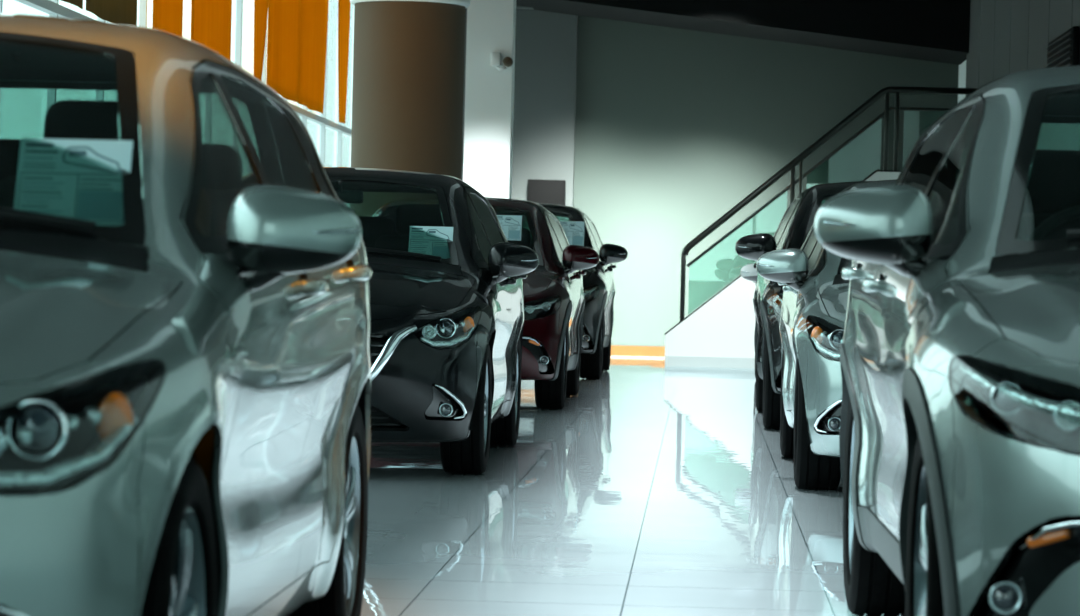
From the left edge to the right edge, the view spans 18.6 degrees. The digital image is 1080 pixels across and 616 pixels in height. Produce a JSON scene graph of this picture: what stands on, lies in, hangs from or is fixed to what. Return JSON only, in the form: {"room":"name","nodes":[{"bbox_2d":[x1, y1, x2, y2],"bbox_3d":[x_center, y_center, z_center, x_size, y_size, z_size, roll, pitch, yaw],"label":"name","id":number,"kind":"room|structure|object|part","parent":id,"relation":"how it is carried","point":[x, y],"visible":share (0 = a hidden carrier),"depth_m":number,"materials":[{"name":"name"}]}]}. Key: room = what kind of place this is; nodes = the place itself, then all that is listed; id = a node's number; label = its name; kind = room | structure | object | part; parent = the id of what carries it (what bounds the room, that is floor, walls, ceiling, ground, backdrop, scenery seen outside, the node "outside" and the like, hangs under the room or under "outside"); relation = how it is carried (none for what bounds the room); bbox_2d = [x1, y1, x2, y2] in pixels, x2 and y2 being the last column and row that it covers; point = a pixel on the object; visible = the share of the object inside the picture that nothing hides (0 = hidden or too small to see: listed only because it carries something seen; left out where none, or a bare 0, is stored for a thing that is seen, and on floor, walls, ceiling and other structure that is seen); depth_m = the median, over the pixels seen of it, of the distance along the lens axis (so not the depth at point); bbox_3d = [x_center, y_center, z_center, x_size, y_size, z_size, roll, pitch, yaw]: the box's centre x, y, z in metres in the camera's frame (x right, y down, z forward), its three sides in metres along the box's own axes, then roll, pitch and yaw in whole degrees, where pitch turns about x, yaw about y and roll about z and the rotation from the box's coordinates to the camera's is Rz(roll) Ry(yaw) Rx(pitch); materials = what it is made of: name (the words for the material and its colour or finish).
{"room":"car showroom","nodes":[
{"label":"car showroom","id":0,"kind":"room"},
{"bbox_2d":[461,8,577,236],"bbox_3d":[-0.914,-1.727,39.578,2.650,4.500,0.300,1,1,3],"label":"wall","id":1,"kind":"structure","parent":0,"point":[545,41],"depth_m":39.37,"materials":[{"name":"grey paint"}]},
{"bbox_2d":[0,0,354,206],"bbox_3d":[-3.259,-1.544,15.414,0.050,4.500,48.500,1,1,3],"label":"window","id":2,"kind":"structure","parent":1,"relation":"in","point":[346,139],"depth_m":30.11,"materials":[{"name":"clear glass"}]},
{"bbox_2d":[61,0,82,8],"bbox_3d":[-2.900,-2.839,19.816,0.041,1.940,1.850,1,1,3],"label":"window blind","id":3,"kind":"object","parent":2,"relation":"attached to","point":[79,3],"visible":1,"depth_m":20.46,"materials":[{"name":"brown fabric"}]},
{"bbox_2d":[86,0,136,25],"bbox_3d":[-2.803,-2.857,21.798,0.041,1.940,2.020,1,1,3],"label":"window blind","id":4,"kind":"object","parent":2,"relation":"attached to","point":[124,12],"visible":0.79,"depth_m":21.91,"materials":[{"name":"brown fabric"}]},
{"bbox_2d":[152,0,182,36],"bbox_3d":[-2.693,-2.876,24.046,0.041,1.940,1.500,1,1,3],"label":"window blind","id":5,"kind":"object","parent":2,"relation":"attached to","point":[167,14],"visible":0.58,"depth_m":24.03,"materials":[{"name":"orange fabric"}]},
{"bbox_2d":[15,0,351,135],"bbox_3d":[-3.252,-1.804,15.412,0.070,0.060,48.500,1,1,3],"label":"window sill","id":6,"kind":"structure","parent":2,"relation":"attached to","point":[46,6],"depth_m":20.94,"materials":[{"name":"white"}]},
{"bbox_2d":[191,0,231,60],"bbox_3d":[-2.588,-2.895,26.193,0.041,1.940,2.140,1,1,3],"label":"window blind","id":7,"kind":"object","parent":2,"relation":"attached to","point":[211,20],"visible":0.71,"depth_m":26.14,"materials":[{"name":"orange fabric"}]},
{"bbox_2d":[254,0,268,79],"bbox_3d":[-2.445,-2.921,29.139,0.041,1.940,0.900,1,1,3],"label":"window blind","id":8,"kind":"object","parent":2,"relation":"attached to","point":[260,6],"visible":0.8,"depth_m":28.91,"materials":[{"name":"orange fabric"}]},
{"bbox_2d":[266,0,300,102],"bbox_3d":[-2.368,-2.935,30.712,0.041,1.940,2.090,1,1,3],"label":"window blind","id":9,"kind":"object","parent":2,"relation":"attached to","point":[284,16],"visible":0.97,"depth_m":30.77,"materials":[{"name":"orange fabric"}]},
{"bbox_2d":[298,0,327,113],"bbox_3d":[-2.254,-2.955,33.039,0.041,1.940,2.250,1,1,3],"label":"window blind","id":10,"kind":"object","parent":2,"relation":"attached to","point":[314,13],"visible":1,"depth_m":33.10,"materials":[{"name":"orange fabric"}]},
{"bbox_2d":[338,0,350,123],"bbox_3d":[-2.124,-2.979,35.701,0.040,1.940,1.440,1,1,3],"label":"window blind","id":11,"kind":"object","parent":2,"relation":"attached to","point":[343,5],"visible":1,"depth_m":35.75,"materials":[{"name":"orange fabric"}]},
{"bbox_2d":[516,6,533,9],"bbox_3d":[-0.460,-3.603,39.189,1.700,0.080,0.300,1,1,3],"label":"trim","id":12,"kind":"structure","parent":1,"relation":"attached to","point":[517,7],"depth_m":39.15,"materials":[{"name":"grey paint"}]},
{"bbox_2d":[527,179,565,204],"bbox_3d":[0.077,-1.367,39.317,0.450,0.320,0.121,1,1,3],"label":"wall panel","id":13,"kind":"object","parent":1,"relation":"attached to","point":[539,191],"visible":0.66,"depth_m":39.26,"materials":[{"name":"black"}]},
{"bbox_2d":[360,355,900,615],"bbox_3d":[0.220,0.844,15.265,7.600,0.100,49.100,1,1,3],"label":"floor","id":14,"kind":"structure","parent":0,"point":[655,488],"depth_m":12.88,"materials":[{"name":"tile"}]},
{"bbox_2d":[0,13,371,615],"bbox_3d":[-1.381,0.088,6.692,2.043,1.502,4.069,1,1,-2],"label":"hatchback car","id":15,"kind":"object","parent":14,"relation":"on","point":[185,383],"visible":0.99,"depth_m":6.07,"materials":[{"name":"silver metal"}]},
{"bbox_3d":[-0.723,0.514,4.910,0.032,0.160,0.226,2,1,36],"label":"chrome blade","id":16,"kind":"part","parent":15,"relation":"part of","materials":[{"name":"white metal"}]},
{"bbox_2d":[14,138,132,225],"bbox_3d":[-0.877,-0.237,6.198,0.213,0.162,0.060,1,1,3],"label":"sheet","id":17,"kind":"object","parent":15,"relation":"in","point":[72,178],"visible":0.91,"depth_m":6.20,"materials":[{"name":"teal paper"}]},
{"bbox_3d":[-1.372,-0.117,5.926,1.341,0.092,0.222,1,1,3],"label":"cowl panel","id":18,"kind":"part","parent":15,"relation":"part of","materials":[{"name":"black plastic"}]},
{"bbox_3d":[-0.960,0.016,7.046,0.480,0.598,0.322,1,1,3],"label":"seat","id":19,"kind":"part","parent":15,"relation":"part of","materials":[{"name":"black fabric"}]},
{"bbox_3d":[-0.885,0.344,7.515,0.460,0.160,0.480,1,1,3],"label":"seat","id":20,"kind":"part","parent":15,"relation":"part of","materials":[{"name":"black fabric"}]},
{"bbox_3d":[-0.864,0.011,7.782,0.460,0.598,0.322,1,1,3],"label":"seat","id":21,"kind":"part","parent":15,"relation":"part of","materials":[{"name":"black fabric"}]},
{"bbox_3d":[-0.632,0.030,6.510,0.272,1.116,1.178,1,1,3],"label":"door","id":22,"kind":"part","parent":15,"relation":"part of","materials":[{"name":"silver metal"}]},
{"bbox_3d":[-0.546,-0.063,6.177,0.163,0.092,0.108,2,1,17],"label":"mirror arm","id":23,"kind":"part","parent":15,"relation":"part of","materials":[{"name":"black plastic"}]},
{"bbox_3d":[-0.602,-0.348,7.529,0.163,0.323,0.786,1,1,3],"label":"door glass","id":24,"kind":"part","parent":15,"relation":"part of","materials":[{"name":"glass"}]},
{"bbox_3d":[-0.580,0.020,7.536,0.277,1.120,0.915,1,1,3],"label":"door","id":25,"kind":"part","parent":15,"relation":"part of","materials":[{"name":"silver metal"}]},
{"bbox_2d":[227,184,361,254],"bbox_3d":[-0.457,-0.165,6.122,0.250,0.128,0.121,1,1,-2],"label":"mirror","id":26,"kind":"object","parent":15,"relation":"on","point":[264,219],"depth_m":6.08,"materials":[{"name":"silver metal"}]},
{"bbox_3d":[-0.550,-0.352,8.044,0.135,0.250,0.218,1,1,3],"label":"quarter trim","id":27,"kind":"part","parent":15,"relation":"part of","materials":[{"name":"black plastic"}]},
{"bbox_3d":[-0.474,-0.045,6.901,0.053,0.037,0.203,1,1,3],"label":"door handle","id":28,"kind":"part","parent":15,"relation":"part of","materials":[{"name":"silver metal"}]},
{"bbox_3d":[-0.425,-0.083,7.750,0.053,0.037,0.203,1,1,3],"label":"door handle","id":29,"kind":"part","parent":15,"relation":"part of","materials":[{"name":"silver metal"}]},
{"bbox_2d":[242,167,538,474],"bbox_3d":[-1.054,-0.003,16.687,2.043,1.502,4.069,1,1,-2],"label":"hatchback car","id":30,"kind":"object","parent":14,"relation":"on","point":[446,335],"visible":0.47,"depth_m":15.46,"materials":[{"name":"black metal"}]},
{"bbox_3d":[-0.936,-0.090,17.797,0.460,0.598,0.322,1,1,3],"label":"seat","id":31,"kind":"part","parent":30,"relation":"part of","materials":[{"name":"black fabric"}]},
{"bbox_3d":[-0.633,-0.075,17.042,0.480,0.598,0.322,1,1,3],"label":"seat","id":32,"kind":"part","parent":30,"relation":"part of","materials":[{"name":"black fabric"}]},
{"bbox_2d":[370,325,416,382],"bbox_3d":[-1.112,0.233,14.754,1.107,0.337,0.196,1,1,3],"label":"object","id":33,"kind":"object","parent":30,"relation":"attached to","point":[393,348],"depth_m":14.74,"materials":[{"name":"silver plastic"}]},
{"bbox_3d":[-1.044,-0.208,15.922,1.341,0.092,0.222,1,1,3],"label":"cowl panel","id":34,"kind":"part","parent":30,"relation":"part of","materials":[{"name":"black plastic"}]},
{"bbox_2d":[422,325,435,338],"bbox_3d":[-0.499,0.107,14.892,0.061,0.061,0.060,1,1,3],"label":"headlight assembly","id":35,"kind":"object","parent":30,"relation":"on","point":[428,331],"depth_m":14.87,"materials":[{"name":"white"}]},
{"bbox_2d":[408,226,452,258],"bbox_3d":[-0.535,-0.317,16.173,0.215,0.166,0.062,1,1,3],"label":"sheet","id":36,"kind":"object","parent":30,"relation":"in","point":[429,240],"visible":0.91,"depth_m":16.18,"materials":[{"name":"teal paper"}]},
{"bbox_3d":[-0.425,0.459,14.894,0.052,0.052,0.022,1,1,3],"label":"fog lamp glass","id":37,"kind":"part","parent":30,"relation":"part of","materials":[{"name":"grey"}]},
{"bbox_3d":[-0.396,0.422,14.905,0.032,0.160,0.226,2,1,36],"label":"chrome blade","id":38,"kind":"part","parent":30,"relation":"part of","materials":[{"name":"white metal"}]},
{"bbox_3d":[-0.537,-0.080,17.778,0.460,0.598,0.322,1,1,3],"label":"seat","id":39,"kind":"part","parent":30,"relation":"part of","materials":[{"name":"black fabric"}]},
{"bbox_3d":[-0.322,-0.406,16.590,0.164,0.360,0.904,1,1,3],"label":"door glass","id":40,"kind":"part","parent":30,"relation":"part of","materials":[{"name":"black glass"}]},
{"bbox_3d":[-0.274,-0.440,17.525,0.163,0.323,0.786,1,1,3],"label":"door glass","id":41,"kind":"part","parent":30,"relation":"part of","materials":[{"name":"black glass"}]},
{"bbox_3d":[-0.305,-0.061,16.506,0.272,1.116,1.178,1,1,3],"label":"door","id":42,"kind":"part","parent":30,"relation":"part of","materials":[{"name":"black paint"}]},
{"bbox_3d":[-0.252,-0.071,17.531,0.277,1.120,0.915,1,1,3],"label":"door","id":43,"kind":"part","parent":30,"relation":"part of","materials":[{"name":"black paint"}]},
{"bbox_3d":[-0.222,-0.444,18.040,0.135,0.250,0.218,1,1,3],"label":"quarter trim","id":44,"kind":"part","parent":30,"relation":"part of","materials":[{"name":"black plastic"}]},
{"bbox_3d":[-0.218,-0.154,16.172,0.163,0.092,0.108,2,1,17],"label":"mirror arm","id":45,"kind":"part","parent":30,"relation":"part of","materials":[{"name":"black plastic"}]},
{"bbox_3d":[-0.146,-0.137,16.897,0.053,0.037,0.203,1,1,3],"label":"door handle","id":46,"kind":"part","parent":30,"relation":"part of","materials":[{"name":"black paint"}]},
{"bbox_2d":[488,242,538,268],"bbox_3d":[-0.129,-0.257,16.117,0.250,0.128,0.121,1,1,-2],"label":"mirror","id":47,"kind":"object","parent":30,"relation":"on","point":[502,255],"depth_m":16.08,"materials":[{"name":"black paint"}]},
{"bbox_3d":[-0.097,-0.174,17.745,0.053,0.037,0.203,1,1,3],"label":"door handle","id":48,"kind":"part","parent":30,"relation":"part of","materials":[{"name":"black paint"}]},
{"bbox_2d":[350,0,469,215],"bbox_3d":[-1.137,-1.620,28.276,1.029,4.500,1.029,2,1,34],"label":"round column","id":49,"kind":"structure","parent":14,"relation":"on","point":[408,55],"depth_m":27.86,"materials":[{"name":"brown paint"}]},
{"bbox_2d":[372,196,598,408],"bbox_3d":[-0.578,-0.094,24.516,2.132,1.550,4.271,1,1,8],"label":"car","id":50,"kind":"object","parent":14,"relation":"on","point":[553,294],"visible":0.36,"depth_m":23.73,"materials":[{"name":"red metal"}]},
{"bbox_2d":[497,215,521,240],"bbox_3d":[-0.235,-0.582,23.919,0.202,0.181,0.067,1,1,3],"label":"sheet","id":51,"kind":"object","parent":50,"relation":"in","point":[511,225],"visible":0.66,"depth_m":23.92,"materials":[{"name":"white paper"}]},
{"bbox_3d":[-0.093,0.227,22.527,0.256,0.068,0.025,1,1,-32],"label":"chrome blade","id":52,"kind":"part","parent":50,"relation":"part of","materials":[{"name":"white metal"}]},
{"bbox_3d":[-0.653,-0.311,23.707,1.396,0.087,0.233,1,1,3],"label":"cowl panel","id":53,"kind":"part","parent":50,"relation":"part of","materials":[{"name":"black plastic"}]},
{"bbox_3d":[0.029,0.359,22.659,0.052,0.052,0.022,1,1,3],"label":"fog lamp glass","id":54,"kind":"part","parent":50,"relation":"part of","materials":[{"name":"grey"}]},
{"bbox_3d":[0.099,-0.513,24.412,0.171,0.372,0.952,1,1,3],"label":"door glass","id":55,"kind":"part","parent":50,"relation":"part of","materials":[{"name":"glass"}]},
{"bbox_3d":[0.149,-0.548,25.396,0.169,0.334,0.828,1,1,3],"label":"door glass","id":56,"kind":"part","parent":50,"relation":"part of","materials":[{"name":"glass"}]},
{"bbox_3d":[0.117,-0.187,24.323,0.283,1.091,1.241,1,1,3],"label":"door","id":57,"kind":"part","parent":50,"relation":"part of","materials":[{"name":"red paint"}]},
{"bbox_3d":[0.178,-0.198,25.403,0.299,1.095,0.961,1,1,3],"label":"door","id":58,"kind":"part","parent":50,"relation":"part of","materials":[{"name":"red paint"}]},
{"bbox_3d":[0.208,-0.283,23.969,0.163,0.092,0.108,2,1,17],"label":"mirror arm","id":59,"kind":"part","parent":50,"relation":"part of","materials":[{"name":"black plastic"}]},
{"bbox_3d":[0.281,-0.235,24.735,0.053,0.037,0.203,1,1,3],"label":"door handle","id":60,"kind":"part","parent":50,"relation":"part of","materials":[{"name":"red paint"}]},
{"bbox_2d":[562,245,598,263],"bbox_3d":[0.297,-0.389,23.914,0.272,0.137,0.122,1,1,-1],"label":"mirror","id":61,"kind":"object","parent":50,"relation":"on","point":[572,254],"depth_m":23.87,"materials":[{"name":"red paint"}]},
{"bbox_2d":[463,0,515,198],"bbox_3d":[-0.549,-1.673,35.055,0.490,4.500,0.460,1,1,3],"label":"wall pier","id":62,"kind":"object","parent":14,"relation":"on","point":[491,24],"visible":0.44,"depth_m":34.82,"materials":[{"name":"white paint"}]},
{"bbox_2d":[491,52,512,70],"bbox_3d":[-0.402,-2.589,34.694,0.237,0.197,0.230,1,1,3],"label":"security camera","id":63,"kind":"object","parent":62,"relation":"attached to","point":[495,57],"visible":1,"depth_m":34.72,"materials":[{"name":"white paint"}]},
{"bbox_2d":[496,203,627,378],"bbox_3d":[-0.219,-0.215,31.613,2.208,1.669,4.540,1,1,7],"label":"car","id":64,"kind":"object","parent":14,"relation":"on","point":[599,290],"visible":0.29,"depth_m":30.71,"materials":[{"name":"metal"}]},
{"bbox_2d":[560,221,584,245],"bbox_3d":[0.297,-0.697,30.960,0.234,0.235,0.087,1,1,3],"label":"sheet","id":65,"kind":"object","parent":64,"relation":"in","point":[574,230],"visible":0.67,"depth_m":30.96,"materials":[{"name":"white paper"}]},
{"bbox_3d":[0.488,-0.671,31.501,0.178,0.401,1.013,1,1,3],"label":"door glass","id":66,"kind":"part","parent":64,"relation":"part of","materials":[{"name":"glass"}]},
{"bbox_3d":[0.541,-0.708,32.548,0.176,0.360,0.880,1,1,3],"label":"door glass","id":67,"kind":"part","parent":64,"relation":"part of","materials":[{"name":"glass"}]},
{"bbox_3d":[0.507,-0.318,31.406,0.295,1.179,1.320,1,1,3],"label":"door","id":68,"kind":"part","parent":64,"relation":"part of","materials":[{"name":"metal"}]},
{"bbox_3d":[0.576,-0.330,32.556,0.320,1.182,1.019,1,1,3],"label":"door","id":69,"kind":"part","parent":64,"relation":"part of","materials":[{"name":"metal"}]},
{"bbox_2d":[599,244,627,258],"bbox_3d":[0.692,-0.534,30.973,0.272,0.137,0.122,1,1,-1],"label":"mirror","id":70,"kind":"object","parent":64,"relation":"on","point":[607,251],"depth_m":30.93,"materials":[{"name":"plastic"}]},
{"bbox_2d":[740,263,757,377],"bbox_3d":[2.858,-0.037,29.712,2.043,1.502,4.069,1,1,8],"label":"hatchback car","id":71,"kind":"object","parent":14,"relation":"on","point":[748,272],"visible":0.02,"depth_m":29.22,"materials":[{"name":"white metal"}]},
{"bbox_2d":[740,263,757,276],"bbox_3d":[1.896,-0.338,29.234,0.250,0.128,0.121,1,1,7],"label":"mirror","id":72,"kind":"object","parent":71,"relation":"on","point":[748,270],"depth_m":29.21,"materials":[{"name":"white paint"}]},
{"bbox_2d":[735,181,868,428],"bbox_3d":[2.368,-0.058,22.227,2.208,1.669,4.540,1,1,-2],"label":"car","id":73,"kind":"object","parent":14,"relation":"on","point":[793,229],"visible":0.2,"depth_m":21.66,"materials":[{"name":"black metal"}]},
{"bbox_2d":[735,233,775,252],"bbox_3d":[1.415,-0.424,21.677,0.272,0.137,0.122,1,1,7],"label":"mirror","id":74,"kind":"object","parent":73,"relation":"on","point":[762,242],"depth_m":21.64,"materials":[{"name":"black paint"}]},
{"bbox_3d":[1.674,-0.210,23.242,0.320,1.182,1.019,1,1,3],"label":"door","id":75,"kind":"part","parent":73,"relation":"part of","materials":[{"name":"black paint"}]},
{"bbox_3d":[1.631,-0.198,22.091,0.295,1.179,1.320,1,1,3],"label":"door","id":76,"kind":"part","parent":73,"relation":"part of","materials":[{"name":"black paint"}]},
{"bbox_3d":[1.726,-0.586,23.230,0.176,0.360,0.880,1,1,3],"label":"door glass","id":77,"kind":"part","parent":73,"relation":"part of","materials":[{"name":"glass"}]},
{"bbox_3d":[1.676,-0.549,22.183,0.178,0.401,1.013,1,1,3],"label":"door glass","id":78,"kind":"part","parent":73,"relation":"part of","materials":[{"name":"glass"}]},
{"bbox_2d":[665,170,962,367],"bbox_3d":[3.114,-0.426,36.961,3.368,2.147,3.578,1,1,3],"label":"staircase","id":79,"kind":"structure","parent":14,"relation":"on","point":[719,333],"depth_m":35.25,"materials":[{"name":"white paint"}]},
{"bbox_2d":[680,86,976,320],"bbox_3d":[3.124,-1.102,35.261,3.197,2.561,0.072,1,1,3],"label":"stair railing","id":80,"kind":"object","parent":79,"relation":"attached to","point":[886,91],"visible":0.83,"depth_m":35.24,"materials":[{"name":"black metal"}]},
{"bbox_3d":[1.530,-0.230,35.347,0.050,0.738,0.050,1,1,3],"label":"post","id":81,"kind":"part","parent":80,"relation":"part of","materials":[{"name":"silver metal"}]},
{"bbox_3d":[2.696,-1.145,35.282,0.045,0.766,0.050,1,1,3],"label":"post","id":82,"kind":"part","parent":80,"relation":"part of","materials":[{"name":"silver metal"}]},
{"bbox_3d":[2.784,-1.214,35.277,0.030,0.768,0.050,1,1,3],"label":"post","id":83,"kind":"part","parent":80,"relation":"part of","materials":[{"name":"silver metal"}]},
{"bbox_3d":[3.157,-1.279,35.258,3.140,1.765,0.036,1,1,3],"label":"rail","id":84,"kind":"part","parent":80,"relation":"part of","materials":[{"name":"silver metal"}]},
{"bbox_3d":[3.698,-1.891,35.226,0.045,0.860,0.050,1,1,3],"label":"post","id":85,"kind":"part","parent":80,"relation":"part of","materials":[{"name":"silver metal"}]},
{"bbox_3d":[3.805,-1.888,35.221,0.045,0.860,0.050,1,1,3],"label":"post","id":86,"kind":"part","parent":80,"relation":"part of","materials":[{"name":"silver metal"}]},
{"bbox_2d":[756,178,961,489],"bbox_3d":[2.027,0.077,16.137,2.043,1.502,4.069,1,1,-2],"label":"hatchback car","id":87,"kind":"object","parent":14,"relation":"on","point":[815,291],"visible":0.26,"depth_m":14.85,"materials":[{"name":"silver metal"}]},
{"bbox_2d":[756,248,808,273],"bbox_3d":[1.148,-0.221,15.655,0.250,0.128,0.121,1,1,7],"label":"mirror","id":88,"kind":"object","parent":87,"relation":"on","point":[791,260],"depth_m":15.62,"materials":[{"name":"silver metal"}]},
{"bbox_3d":[1.399,-0.026,17.051,0.277,1.120,0.915,1,1,3],"label":"door","id":89,"kind":"part","parent":87,"relation":"part of","materials":[{"name":"silver metal"}]},
{"bbox_3d":[1.235,-0.099,16.429,0.053,0.037,0.203,1,1,3],"label":"door handle","id":90,"kind":"part","parent":87,"relation":"part of","materials":[{"name":"silver metal"}]},
{"bbox_3d":[1.237,-0.114,15.701,0.163,0.092,0.108,1,1,-11],"label":"mirror arm","id":91,"kind":"part","parent":87,"relation":"part of","materials":[{"name":"black plastic"}]},
{"bbox_3d":[1.351,-0.016,16.025,0.272,1.116,1.178,1,1,3],"label":"door","id":92,"kind":"part","parent":87,"relation":"part of","materials":[{"name":"silver metal"}]},
{"bbox_3d":[1.438,-0.393,17.041,0.163,0.323,0.786,1,1,3],"label":"door glass","id":93,"kind":"part","parent":87,"relation":"part of","materials":[{"name":"glass"}]},
{"bbox_3d":[1.394,-0.360,16.106,0.164,0.360,0.904,1,1,3],"label":"door glass","id":94,"kind":"part","parent":87,"relation":"part of","materials":[{"name":"glass"}]},
{"bbox_3d":[1.262,0.467,14.424,0.032,0.160,0.226,1,1,-31],"label":"chrome blade","id":95,"kind":"part","parent":87,"relation":"part of","materials":[{"name":"white metal"}]},
{"bbox_3d":[1.288,0.506,14.410,0.052,0.052,0.022,1,1,3],"label":"fog lamp glass","id":96,"kind":"part","parent":87,"relation":"part of","materials":[{"name":"grey"}]},
{"bbox_3d":[2.037,-0.127,15.372,1.341,0.092,0.222,1,1,3],"label":"cowl panel","id":97,"kind":"part","parent":87,"relation":"part of","materials":[{"name":"black plastic"}]},
{"bbox_2d":[814,65,1079,615],"bbox_3d":[1.664,0.126,7.988,2.132,1.550,4.271,1,1,-3],"label":"car","id":98,"kind":"object","parent":14,"relation":"on","point":[959,436],"visible":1,"depth_m":7.18,"materials":[{"name":"silver metal"}]},
{"bbox_3d":[0.866,-0.096,9.176,0.053,0.037,0.203,1,1,2],"label":"door handle","id":99,"kind":"part","parent":98,"relation":"part of","materials":[{"name":"silver metal"}]},
{"bbox_3d":[0.836,-0.057,8.281,0.053,0.037,0.203,1,1,2],"label":"door handle","id":100,"kind":"part","parent":98,"relation":"part of","materials":[{"name":"silver metal"}]},
{"bbox_2d":[814,184,933,242],"bbox_3d":[0.755,-0.214,7.465,0.272,0.137,0.122,1,1,7],"label":"mirror","id":101,"kind":"object","parent":98,"relation":"on","point":[892,213],"depth_m":7.42,"materials":[{"name":"silver metal"}]},
{"bbox_3d":[1.035,-0.368,9.473,0.140,0.258,0.229,1,1,2],"label":"quarter trim","id":102,"kind":"part","parent":98,"relation":"part of","materials":[{"name":"black plastic"}]},
{"bbox_3d":[0.995,-0.013,8.938,0.299,1.095,0.961,1,1,2],"label":"door","id":103,"kind":"part","parent":98,"relation":"part of","materials":[{"name":"silver metal"}]},
{"bbox_3d":[0.843,-0.103,7.512,0.163,0.092,0.108,1,1,-11],"label":"mirror arm","id":104,"kind":"part","parent":98,"relation":"part of","materials":[{"name":"black plastic"}]},
{"bbox_3d":[0.960,-0.003,7.856,0.283,1.091,1.241,1,1,2],"label":"door","id":105,"kind":"part","parent":98,"relation":"part of","materials":[{"name":"silver metal"}]},
{"bbox_3d":[1.041,-0.362,8.928,0.169,0.334,0.828,1,1,2],"label":"door glass","id":106,"kind":"part","parent":98,"relation":"part of","materials":[{"name":"glass"}]},
{"bbox_3d":[1.317,0.051,9.164,0.460,0.598,0.322,1,1,2],"label":"seat","id":107,"kind":"part","parent":98,"relation":"part of","materials":[{"name":"black fabric"}]},
{"bbox_3d":[1.003,-0.327,7.943,0.171,0.372,0.952,1,1,2],"label":"door glass","id":108,"kind":"part","parent":98,"relation":"part of","materials":[{"name":"glass"}]},
{"bbox_3d":[0.874,0.543,6.192,0.052,0.052,0.022,1,1,2],"label":"fog lamp glass","id":109,"kind":"part","parent":98,"relation":"part of","materials":[{"name":"grey"}]},
{"bbox_3d":[1.679,-0.090,7.175,1.396,0.087,0.233,1,1,2],"label":"cowl panel","id":110,"kind":"part","parent":98,"relation":"part of","materials":[{"name":"black plastic"}]},
{"bbox_3d":[1.348,0.059,8.383,0.480,0.598,0.322,1,1,2],"label":"seat","id":111,"kind":"part","parent":98,"relation":"part of","materials":[{"name":"black fabric"}]},
{"bbox_3d":[0.990,0.418,6.051,0.256,0.068,0.025,2,1,37],"label":"chrome blade","id":112,"kind":"part","parent":98,"relation":"part of","materials":[{"name":"white metal"}]},
{"bbox_2d":[1056,402,1079,429],"bbox_3d":[0.985,0.200,6.157,0.052,0.052,0.060,1,1,2],"label":"headlight assembly","id":113,"kind":"object","parent":98,"relation":"on","point":[1067,413],"depth_m":6.13,"materials":[{"name":"white"}]},
{"bbox_2d":[573,15,958,346],"bbox_3d":[2.751,-1.637,39.500,4.820,4.500,0.200,1,1,3],"label":"wall","id":114,"kind":"structure","parent":0,"point":[675,127],"depth_m":39.44,"materials":[{"name":"grey paint"}]},
{"bbox_2d":[611,345,664,356],"bbox_3d":[1.184,0.516,39.480,1.660,0.120,0.030,1,1,3],"label":"baseboard","id":115,"kind":"structure","parent":114,"relation":"attached to","point":[654,351],"depth_m":39.47,"materials":[{"name":"orange wood"}]},
{"bbox_2d":[958,60,1079,149],"bbox_3d":[3.870,-1.366,15.068,0.200,4.500,48.500,1,1,3],"label":"wall","id":116,"kind":"structure","parent":0,"point":[1052,136],"depth_m":28.27,"materials":[{"name":"white paint"}]},
{"bbox_2d":[516,0,969,64],"bbox_3d":[1.442,-3.432,38.247,7.000,0.950,2.000,1,1,3],"label":"ceiling","id":117,"kind":"structure","parent":116,"relation":"attached to","point":[928,30],"depth_m":37.20,"materials":[{"name":"black paint"}]},
{"bbox_2d":[965,0,1079,96],"bbox_3d":[4.557,-2.710,31.192,0.050,1.900,12.560,1,1,3],"label":"wall","id":118,"kind":"structure","parent":116,"relation":"attached to","point":[1007,37],"depth_m":31.84,"materials":[{"name":"grey paint"}]},
{"bbox_2d":[1046,26,1078,66],"bbox_3d":[4.270,-2.066,27.007,0.065,0.340,1.900,1,1,3],"label":"air vent","id":119,"kind":"object","parent":118,"relation":"attached to","point":[1063,50],"visible":0.69,"depth_m":26.55,"materials":[{"name":"black metal"}]}
]}

